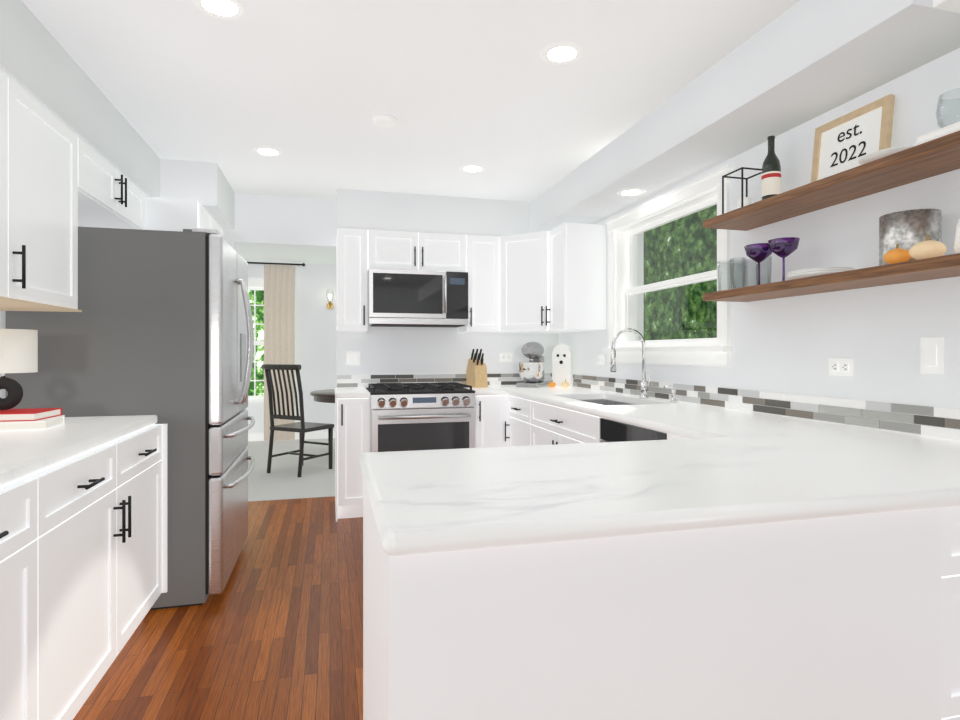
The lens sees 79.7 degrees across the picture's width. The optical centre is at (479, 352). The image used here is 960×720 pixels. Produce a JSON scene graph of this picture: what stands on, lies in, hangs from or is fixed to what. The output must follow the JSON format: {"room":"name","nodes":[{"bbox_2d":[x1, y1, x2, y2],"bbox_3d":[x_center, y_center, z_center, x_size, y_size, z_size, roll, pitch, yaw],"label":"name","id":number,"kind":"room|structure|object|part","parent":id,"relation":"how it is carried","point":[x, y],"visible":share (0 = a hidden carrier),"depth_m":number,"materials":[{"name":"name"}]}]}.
{"room":"kitchen","nodes":[
{"label":"kitchen","id":0,"kind":"room"},
{"bbox_2d":[0,226,78,397],"bbox_3d":[-1.711,-0.020,0.794,0.130,2.440,7.460,0,0,-15],"label":"wall","id":1,"kind":"structure","parent":0,"point":[2,326],"depth_m":2.52,"materials":[{"name":"paint"}]},
{"bbox_2d":[0,70,23,305],"bbox_3d":[-1.693,-0.564,1.645,0.327,0.757,0.669,0,0,-15],"label":"upper cabinet","id":2,"kind":"object","parent":1,"relation":"attached to","point":[11,94],"depth_m":1.98,"materials":[{"name":"white wood"}]},
{"bbox_2d":[0,90,81,311],"bbox_3d":[-1.828,-0.564,2.161,0.327,0.757,0.614,0,0,-15],"label":"upper cabinet","id":3,"kind":"object","parent":1,"relation":"attached to","point":[38,206],"depth_m":2.26,"materials":[{"name":"white wood"}]},
{"bbox_2d":[78,137,144,229],"bbox_3d":[-2.007,-0.831,2.920,0.364,0.222,0.935,0,0,-15],"label":"upper cabinet","id":4,"kind":"object","parent":1,"relation":"attached to","point":[110,195],"visible":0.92,"depth_m":2.92,"materials":[{"name":"white wood"}]},
{"bbox_2d":[0,0,159,197],"bbox_3d":[-1.391,-1.093,0.501,0.339,0.293,6.469,0,0,-15],"label":"soffit","id":5,"kind":"structure","parent":0,"point":[39,64],"depth_m":2.40,"materials":[{"name":"paint"}]},
{"bbox_2d":[160,159,234,228],"bbox_3d":[-2.137,-1.097,4.025,0.674,0.283,0.729,0,0,-15],"label":"soffit","id":6,"kind":"structure","parent":0,"point":[207,186],"depth_m":3.74,"materials":[{"name":"paint"}]},
{"bbox_2d":[73,496,362,719],"bbox_3d":[0.024,1.230,1.254,3.720,0.060,7.475,0,0,-15],"label":"floor","id":7,"kind":"structure","parent":0,"point":[273,630],"depth_m":2.39,"materials":[{"name":"brown wood"}]},
{"bbox_2d":[0,468,47,719],"bbox_3d":[-1.325,0.763,0.868,0.647,0.874,1.259,0,0,-15],"label":"base cabinet","id":8,"kind":"object","parent":7,"relation":"on","point":[15,496],"depth_m":1.41,"materials":[{"name":"white wood"}]},
{"bbox_2d":[32,424,167,719],"bbox_3d":[-1.601,0.763,1.963,0.666,0.874,1.217,0,0,-15],"label":"base cabinet","id":9,"kind":"object","parent":7,"relation":"on","point":[83,561],"depth_m":1.86,"materials":[{"name":"white wood"}]},
{"bbox_2d":[0,415,156,485],"bbox_3d":[-1.197,0.305,0.323,0.623,0.038,4.630,0,0,-15],"label":"countertop","id":10,"kind":"structure","parent":9,"relation":"on","point":[23,453],"depth_m":1.89,"materials":[{"name":"stone"}]},
{"bbox_2d":[0,408,64,430],"bbox_3d":[-1.770,0.254,2.186,0.282,0.062,0.230,0,0,-15],"label":"books","id":11,"kind":"object","parent":10,"relation":"on","point":[28,419],"visible":1,"depth_m":2.13,"materials":[{"name":"white paper"}]},
{"bbox_2d":[0,329,37,409],"bbox_3d":[-1.832,0.067,2.209,0.210,0.310,0.210,0,0,-15],"label":"table lamp","id":12,"kind":"object","parent":11,"relation":"on","point":[18,350],"visible":1,"depth_m":2.19,"materials":[{"name":"black"}]},
{"bbox_2d":[5,227,254,609],"bbox_3d":[-1.722,0.306,3.069,0.956,1.788,0.908,0,0,-15],"label":"refrigerator","id":13,"kind":"object","parent":7,"relation":"on","point":[160,325],"visible":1,"depth_m":2.68,"materials":[{"name":"grey metal"}]},
{"bbox_2d":[145,197,222,235],"bbox_3d":[-2.157,0.124,3.937,0.587,2.152,0.887,0,0,-15],"label":"pantry cabinet","id":14,"kind":"object","parent":7,"relation":"on","point":[169,214],"visible":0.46,"depth_m":3.55,"materials":[{"name":"white wood"}]},
{"bbox_2d":[335,398,369,521],"bbox_3d":[-0.981,0.763,4.393,0.239,0.874,0.597,0,0,-15],"label":"base cabinet","id":15,"kind":"object","parent":7,"relation":"on","point":[352,430],"depth_m":4.11,"materials":[{"name":"white wood"}]},
{"bbox_2d":[335,387,369,398],"bbox_3d":[-0.979,0.305,4.379,0.243,0.038,0.628,0,0,-15],"label":"countertop","id":16,"kind":"structure","parent":15,"relation":"on","point":[362,392],"depth_m":4.10,"materials":[{"name":"stone"}]},
{"bbox_2d":[366,382,475,451],"bbox_3d":[-0.477,0.726,4.476,0.773,0.948,0.689,0,0,-15],"label":"gas range","id":17,"kind":"object","parent":7,"relation":"on","point":[417,416],"visible":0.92,"depth_m":4.21,"materials":[{"name":"silver metal"}]},
{"bbox_2d":[474,395,507,447],"bbox_3d":[0.015,0.763,4.653,0.262,0.874,0.597,0,0,-15],"label":"base cabinet","id":18,"kind":"object","parent":7,"relation":"on","point":[491,411],"depth_m":4.37,"materials":[{"name":"white wood"}]},
{"bbox_2d":[466,385,502,395],"bbox_3d":[-0.001,0.305,4.633,0.222,0.039,0.628,0,0,-15],"label":"countertop","id":19,"kind":"structure","parent":18,"relation":"on","point":[493,389],"depth_m":4.35,"materials":[{"name":"stone"}]},
{"bbox_2d":[466,349,487,387],"bbox_3d":[-0.024,0.127,4.748,0.110,0.316,0.180,0,0,-27],"label":"knife block","id":20,"kind":"object","parent":19,"relation":"on","point":[476,374],"visible":1,"depth_m":4.70,"materials":[{"name":"brown wood"}]},
{"bbox_2d":[505,396,601,445],"bbox_3d":[0.604,0.763,4.213,0.657,0.874,0.561,0,0,-15],"label":"base cabinet","id":21,"kind":"object","parent":7,"relation":"on","point":[530,422],"visible":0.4,"depth_m":3.92,"materials":[{"name":"white wood"}]},
{"bbox_2d":[600,418,666,442],"bbox_3d":[0.975,0.764,2.696,0.706,0.872,0.598,0,0,-15],"label":"dishwasher","id":22,"kind":"object","parent":7,"relation":"on","point":[613,431],"visible":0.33,"depth_m":2.66,"materials":[{"name":"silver metal"}]},
{"bbox_2d":[363,477,959,719],"bbox_3d":[0.355,0.763,1.431,1.228,0.874,0.730,0,0,-15],"label":"base cabinet","id":23,"kind":"object","parent":7,"relation":"on","point":[854,617],"depth_m":1.07,"materials":[{"name":"white wood"}]},
{"bbox_2d":[359,429,959,555],"bbox_3d":[0.330,0.305,1.427,1.200,0.039,0.785,0,0,-15],"label":"countertop","id":24,"kind":"structure","parent":23,"relation":"on","point":[722,467],"depth_m":1.20,"materials":[{"name":"stone"}]},
{"bbox_2d":[503,385,959,476],"bbox_3d":[0.856,0.305,3.170,0.698,0.039,3.893,0,0,-15],"label":"countertop","id":25,"kind":"structure","parent":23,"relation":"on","point":[940,455],"depth_m":2.25,"materials":[{"name":"stone"}]},
{"bbox_2d":[516,342,548,387],"bbox_3d":[0.444,0.097,4.823,0.333,0.377,0.346,0,0,-15],"label":"stand mixer","id":26,"kind":"object","parent":25,"relation":"on","point":[531,373],"visible":0.98,"depth_m":4.71,"materials":[{"name":"grey metal"}]},
{"bbox_2d":[548,380,569,387],"bbox_3d":[0.638,0.251,4.644,0.157,0.068,0.142,0,0,-15],"label":"pumpkins","id":27,"kind":"object","parent":25,"relation":"on","point":[564,384],"depth_m":4.61,"materials":[{"name":"orange ceramic"}]},
{"bbox_2d":[552,344,572,386],"bbox_3d":[0.681,0.108,4.755,0.170,0.355,0.044,0,0,35],"label":"decor","id":28,"kind":"object","parent":25,"relation":"on","point":[562,362],"visible":0.98,"depth_m":4.73,"materials":[{"name":"white ceramic"}]},
{"bbox_2d":[581,399,636,404],"bbox_3d":[0.776,0.423,3.564,0.434,0.194,0.849,0,0,-15],"label":"undermount sink","id":29,"kind":"object","parent":25,"relation":"in","point":[604,401],"visible":0.06,"depth_m":3.98,"materials":[{"name":"silver metal"}]},
{"bbox_2d":[610,328,650,398],"bbox_3d":[0.931,0.067,3.536,0.256,0.436,0.103,0,0,-15],"label":"pull-down faucet","id":30,"kind":"object","parent":25,"relation":"on","point":[644,386],"visible":1,"depth_m":3.56,"materials":[{"name":"silver metal"}]},
{"bbox_2d":[664,385,677,402],"bbox_3d":[1.087,0.235,3.281,0.083,0.101,0.044,0,0,-15],"label":"soap dispenser","id":31,"kind":"object","parent":25,"relation":"on","point":[673,395],"visible":1,"depth_m":3.27,"materials":[{"name":"silver metal"}]},
{"bbox_2d":[667,433,688,439],"bbox_3d":[1.217,0.763,1.864,0.658,0.874,1.128,0,0,-15],"label":"base cabinet","id":32,"kind":"object","parent":7,"relation":"on","point":[669,436],"depth_m":2.28,"materials":[{"name":"white wood"}]},
{"bbox_2d":[246,438,334,501],"bbox_3d":[-2.172,1.228,6.345,5.400,0.064,3.484,0,0,-15],"label":"floor","id":33,"kind":"structure","parent":0,"point":[283,481],"depth_m":5.68,"materials":[{"name":"beige carpet"}]},
{"bbox_2d":[261,364,333,476],"bbox_3d":[-1.827,0.656,5.784,0.490,1.084,0.553,0,0,27],"label":"dining chair","id":34,"kind":"object","parent":33,"relation":"on","point":[302,427],"visible":1,"depth_m":5.65,"materials":[{"name":"black wood"}]},
{"bbox_2d":[310,389,334,402],"bbox_3d":[-1.342,0.823,6.729,1.240,0.744,1.240,0,0,-15],"label":"dining table","id":35,"kind":"object","parent":33,"relation":"on","point":[326,396],"visible":0.1,"depth_m":6.32,"materials":[{"name":"brown wood"}]},
{"bbox_2d":[245,261,335,433],"bbox_3d":[-2.595,-0.020,7.968,5.400,2.440,0.130,0,0,-15],"label":"wall","id":36,"kind":"structure","parent":0,"point":[315,337],"depth_m":7.97,"materials":[{"name":"paint"}]},
{"bbox_2d":[248,278,263,401],"bbox_3d":[-3.429,-0.165,7.697,1.350,1.670,0.123,0,0,-15],"label":"dining window","id":37,"kind":"structure","parent":36,"relation":"in","point":[254,284],"depth_m":7.83,"materials":[{"name":"white wood"}]},
{"bbox_2d":[247,262,304,265],"bbox_3d":[-3.412,-1.200,7.632,2.094,0.044,0.106,0,0,-15],"label":"curtain rod","id":38,"kind":"object","parent":36,"relation":"attached to","point":[302,264],"visible":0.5,"depth_m":7.77,"materials":[{"name":"black metal"}]},
{"bbox_2d":[264,264,294,440],"bbox_3d":[-2.714,0.002,7.782,0.395,2.373,0.064,0,0,-15],"label":"curtain","id":39,"kind":"object","parent":38,"relation":"hanging from","point":[279,314],"visible":0.4,"depth_m":7.73,"materials":[{"name":"fabric"}]},
{"bbox_2d":[248,431,334,440],"bbox_3d":[-2.640,1.148,7.881,5.250,0.096,0.014,0,0,-15],"label":"baseboard","id":40,"kind":"structure","parent":36,"relation":"attached to","point":[308,435],"depth_m":7.94,"materials":[{"name":"white wood"}]},
{"bbox_2d":[326,289,333,308],"bbox_3d":[-2.071,-0.735,7.941,0.110,0.270,0.185,0,0,-15],"label":"lamp","id":41,"kind":"object","parent":36,"relation":"attached to","point":[329,305],"visible":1,"depth_m":7.93,"materials":[{"name":"gold metal"}]},
{"bbox_2d":[223,193,558,395],"bbox_3d":[-0.943,-0.020,4.782,3.370,2.440,0.130,0,0,-15],"label":"wall","id":42,"kind":"structure","parent":0,"point":[280,221],"depth_m":4.73,"materials":[{"name":"paint"}]},
{"bbox_2d":[337,228,368,331],"bbox_3d":[-1.010,-0.556,4.527,0.229,0.772,0.322,0,0,-15],"label":"upper cabinet","id":43,"kind":"object","parent":42,"relation":"attached to","point":[352,244],"depth_m":4.38,"materials":[{"name":"white wood"}]},
{"bbox_2d":[347,352,359,364],"bbox_3d":[-1.031,0.048,4.686,0.105,0.110,0.010,0,0,-15],"label":"outlet","id":44,"kind":"object","parent":42,"relation":"attached to","point":[353,358],"visible":1,"depth_m":4.69,"materials":[{"name":"white plastic"}]},
{"bbox_2d":[369,230,464,271],"bbox_3d":[-0.524,-0.789,4.654,0.772,0.307,0.322,0,0,-15],"label":"upper cabinet","id":45,"kind":"object","parent":42,"relation":"attached to","point":[395,250],"depth_m":4.50,"materials":[{"name":"white wood"}]},
{"bbox_2d":[368,269,467,326],"bbox_3d":[-0.507,-0.420,4.592,0.770,0.423,0.452,0,0,-15],"label":"over-the-range microwave","id":46,"kind":"object","parent":45,"relation":"attached to","point":[408,298],"visible":1,"depth_m":4.42,"materials":[{"name":"silver metal"}]},
{"bbox_2d":[458,235,492,332],"bbox_3d":[0.017,-0.556,4.768,0.328,0.772,0.375,0,0,-15],"label":"upper cabinet","id":47,"kind":"object","parent":42,"relation":"attached to","point":[478,249],"depth_m":4.63,"materials":[{"name":"white wood"}]},
{"bbox_2d":[500,353,511,361],"bbox_3d":[0.229,0.043,5.015,0.112,0.075,0.008,0,0,-15],"label":"electrical outlet","id":48,"kind":"object","parent":42,"relation":"attached to","point":[505,357],"visible":1,"depth_m":5.01,"materials":[{"name":"white plastic"}]},
{"bbox_2d":[493,231,581,332],"bbox_3d":[0.454,-0.556,4.727,0.689,0.772,0.675,0,0,-15],"label":"upper cabinet","id":49,"kind":"object","parent":42,"relation":"attached to","point":[518,259],"depth_m":4.58,"materials":[{"name":"white wood"}]},
{"bbox_2d":[22,0,799,263],"bbox_3d":[-1.228,-1.270,2.728,5.400,0.060,10.960,0,0,-15],"label":"ceiling","id":50,"kind":"structure","parent":0,"point":[310,89],"depth_m":2.62,"materials":[{"name":"paint"}]},
{"bbox_2d":[192,0,246,19],"bbox_3d":[-0.928,-1.237,2.052,0.180,0.004,0.180,0,0,-15],"label":"recessed light","id":51,"kind":"object","parent":50,"relation":"in","point":[228,9],"visible":1,"depth_m":2.07,"materials":[{"name":"white"}]},
{"bbox_2d":[252,146,282,156],"bbox_3d":[-1.307,-1.237,3.545,0.180,0.004,0.180,0,0,-15],"label":"recessed light","id":52,"kind":"object","parent":50,"relation":"in","point":[267,151],"visible":1,"depth_m":3.54,"materials":[{"name":"white"}]},
{"bbox_2d":[372,114,396,127],"bbox_3d":[-0.506,-1.225,3.051,0.130,0.030,0.130,0,0,-15],"label":"smoke detector","id":53,"kind":"object","parent":50,"relation":"attached to","point":[384,120],"visible":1,"depth_m":3.02,"materials":[{"name":"white plastic"}]},
{"bbox_2d":[459,164,485,172],"bbox_3d":[-0.049,-1.237,3.873,0.180,0.004,0.180,0,0,-15],"label":"recessed light","id":54,"kind":"object","parent":50,"relation":"in","point":[472,168],"visible":1,"depth_m":3.87,"materials":[{"name":"white"}]},
{"bbox_2d":[540,42,583,64],"bbox_3d":[0.340,-1.237,2.383,0.180,0.004,0.180,0,0,-15],"label":"recessed light","id":55,"kind":"object","parent":50,"relation":"in","point":[559,53],"visible":1,"depth_m":2.38,"materials":[{"name":"white"}]},
{"bbox_2d":[336,188,532,236],"bbox_3d":[-0.189,-1.093,4.743,1.929,0.293,0.324,0,0,-15],"label":"soffit","id":56,"kind":"structure","parent":0,"point":[379,210],"depth_m":4.53,"materials":[{"name":"paint"}]},
{"bbox_2d":[531,0,959,231],"bbox_3d":[1.007,-1.115,3.231,0.379,0.249,3.204,0,0,-15],"label":"soffit","id":57,"kind":"structure","parent":0,"point":[800,62],"depth_m":2.32,"materials":[{"name":"paint"}]},
{"bbox_2d":[616,188,645,196],"bbox_3d":[0.934,-0.987,3.551,0.180,0.004,0.180,0,0,-15],"label":"recessed light","id":58,"kind":"object","parent":57,"relation":"attached to","point":[630,192],"visible":1,"depth_m":3.55,"materials":[{"name":"white"}]},
{"bbox_2d":[559,48,959,440],"bbox_3d":[1.719,-0.020,1.689,0.220,2.440,7.460,0,0,-15],"label":"wall","id":59,"kind":"structure","parent":0,"point":[790,345],"depth_m":2.31,"materials":[{"name":"paint"}]},
{"bbox_2d":[545,223,605,330],"bbox_3d":[0.702,-0.556,4.366,0.392,0.772,0.344,0,0,-15],"label":"upper cabinet","id":60,"kind":"object","parent":59,"relation":"attached to","point":[553,280],"depth_m":4.22,"materials":[{"name":"white wood"}]},
{"bbox_2d":[598,355,604,364],"bbox_3d":[0.911,0.055,4.330,0.008,0.075,0.112,0,0,-15],"label":"outlet","id":61,"kind":"object","parent":59,"relation":"attached to","point":[601,359],"visible":1,"depth_m":4.32,"materials":[{"name":"white plastic"}]},
{"bbox_2d":[337,373,959,439],"bbox_3d":[0.503,0.234,2.094,1.927,0.100,5.799,0,0,-15],"label":"tile band","id":62,"kind":"object","parent":59,"relation":"attached to","point":[940,422],"visible":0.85,"depth_m":2.63,"materials":[{"name":"white tile"}]},
{"bbox_2d":[603,164,732,365],"bbox_3d":[1.167,-0.444,3.578,0.215,1.027,1.331,0,0,-15],"label":"kitchen window","id":63,"kind":"structure","parent":59,"relation":"in","point":[624,290],"depth_m":3.54,"materials":[{"name":"white wood"}]},
{"bbox_2d":[703,235,959,301],"bbox_3d":[1.416,-0.305,1.919,0.249,0.115,1.800,0,0,-15],"label":"floating shelf","id":64,"kind":"object","parent":59,"relation":"attached to","point":[940,267],"depth_m":1.95,"materials":[{"name":"brown wood"}]},
{"bbox_2d":[717,261,726,290],"bbox_3d":[1.163,-0.359,2.732,0.067,0.150,0.067,0,0,-24],"label":"tumbler","id":65,"kind":"object","parent":64,"relation":"on","point":[719,264],"depth_m":2.73,"materials":[{"name":"clear glass"}]},
{"bbox_2d":[787,267,854,279],"bbox_3d":[1.334,-0.301,2.255,0.230,0.035,0.230,0,0,-15],"label":"plates stack","id":66,"kind":"object","parent":64,"relation":"on","point":[801,273],"visible":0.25,"depth_m":2.17,"materials":[{"name":"white ceramic"}]},
{"bbox_2d":[879,209,941,265],"bbox_3d":[1.448,-0.374,1.938,0.170,0.180,0.170,0,0,-15],"label":"jar","id":67,"kind":"object","parent":64,"relation":"on","point":[907,229],"visible":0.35,"depth_m":1.87,"materials":[{"name":"silver metal"}]},
{"bbox_3d":[1.368,-0.323,1.809,0.093,0.078,0.172,0,0,-15],"label":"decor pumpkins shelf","id":68,"kind":"part","parent":64,"relation":"part of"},
{"bbox_2d":[954,219,959,253],"bbox_3d":[1.479,-0.409,1.698,0.124,0.250,0.124,0,0,-15],"label":"decorative vase","id":69,"kind":"object","parent":64,"relation":"on","point":[957,243],"visible":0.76,"depth_m":1.71,"materials":[{"name":"white ceramic"}]},
{"bbox_2d":[703,130,959,230],"bbox_3d":[1.416,-0.614,1.919,0.249,0.036,1.800,0,0,-15],"label":"floating shelf","id":70,"kind":"object","parent":59,"relation":"attached to","point":[934,157],"visible":1,"depth_m":2.06,"materials":[{"name":"brown wood"}]},
{"bbox_2d":[722,167,761,213],"bbox_3d":[1.227,-0.733,2.666,0.138,0.200,0.138,0,0,-15],"label":"lantern","id":71,"kind":"object","parent":70,"relation":"on","point":[744,201],"visible":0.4,"depth_m":2.65,"materials":[{"name":"black metal"}]},
{"bbox_2d":[761,135,780,199],"bbox_3d":[1.276,-0.789,2.518,0.078,0.312,0.078,0,0,-15],"label":"wine bottle","id":72,"kind":"object","parent":70,"relation":"on","point":[771,177],"visible":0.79,"depth_m":2.49,"materials":[{"name":"black glass"}]},
{"bbox_2d":[811,94,894,182],"bbox_3d":[1.427,-0.780,2.222,0.053,0.296,0.330,0,0,-15],"label":"sign","id":73,"kind":"object","parent":70,"relation":"on","point":[873,120],"visible":0.6,"depth_m":2.21,"materials":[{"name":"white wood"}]},
{"bbox_2d":[831,141,865,166],"bbox_3d":[1.421,-0.766,2.221,0.001,0.057,0.158,6,-2,-15],"label":"number","id":74,"kind":"object","parent":73,"relation":"attached to","point":[846,152],"visible":1,"depth_m":2.23,"materials":[{"name":"black paint"}]},
{"bbox_2d":[838,125,861,141],"bbox_3d":[1.429,-0.850,2.223,0.001,0.045,0.109,6,-2,-15],"label":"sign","id":75,"kind":"object","parent":73,"relation":"attached to","point":[848,133],"visible":1,"depth_m":2.23,"materials":[{"name":"black paint"}]},
{"bbox_2d":[858,145,913,164],"bbox_3d":[1.376,-0.644,1.914,0.196,0.022,0.196,0,0,-15],"label":"decorative plate","id":76,"kind":"object","parent":70,"relation":"on","point":[872,156],"visible":0.23,"depth_m":1.87,"materials":[{"name":"white ceramic"}]},
{"bbox_2d":[914,122,959,145],"bbox_3d":[1.484,-0.653,1.679,0.180,0.040,0.300,0,0,-15],"label":"books","id":77,"kind":"object","parent":70,"relation":"on","point":[941,132],"visible":0.3,"depth_m":1.73,"materials":[{"name":"white paper"}]},
{"bbox_2d":[936,89,959,128],"bbox_3d":[1.463,-0.733,1.761,0.106,0.120,0.106,0,0,-15],"label":"glass vase","id":78,"kind":"object","parent":77,"relation":"on","point":[940,117],"visible":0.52,"depth_m":1.78,"materials":[{"name":"clear glass"}]},
{"bbox_2d":[829,358,853,376],"bbox_3d":[1.442,0.058,2.298,0.008,0.072,0.114,0,0,-15],"label":"outlet","id":79,"kind":"object","parent":59,"relation":"attached to","point":[841,366],"visible":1,"depth_m":2.29,"materials":[{"name":"white plastic"}]},
{"bbox_2d":[921,337,943,373],"bbox_3d":[1.533,0.010,1.950,0.008,0.125,0.078,0,0,-15],"label":"light switch","id":80,"kind":"object","parent":59,"relation":"attached to","point":[932,355],"visible":1,"depth_m":1.95,"materials":[{"name":"white plastic"}]},
{"bbox_2d":[933,0,959,12],"bbox_3d":[1.911,-1.115,-0.086,0.304,0.249,3.668,0,0,-15],"label":"soffit","id":81,"kind":"structure","parent":0,"point":[951,5],"depth_m":1.64,"materials":[{"name":"white paint"}]},
{"label":"outside","id":82,"kind":"structure","parent":0,"visible":0},
{"bbox_2d":[248,290,263,395],"bbox_3d":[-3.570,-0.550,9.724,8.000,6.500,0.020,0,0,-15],"label":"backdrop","id":83,"kind":"structure","parent":82,"point":[259,337],"depth_m":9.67,"materials":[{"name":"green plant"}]},
{"bbox_2d":[644,204,716,339],"bbox_3d":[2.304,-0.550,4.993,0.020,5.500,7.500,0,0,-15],"label":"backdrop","id":84,"kind":"structure","parent":82,"point":[704,266],"depth_m":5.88,"materials":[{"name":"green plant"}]}
]}

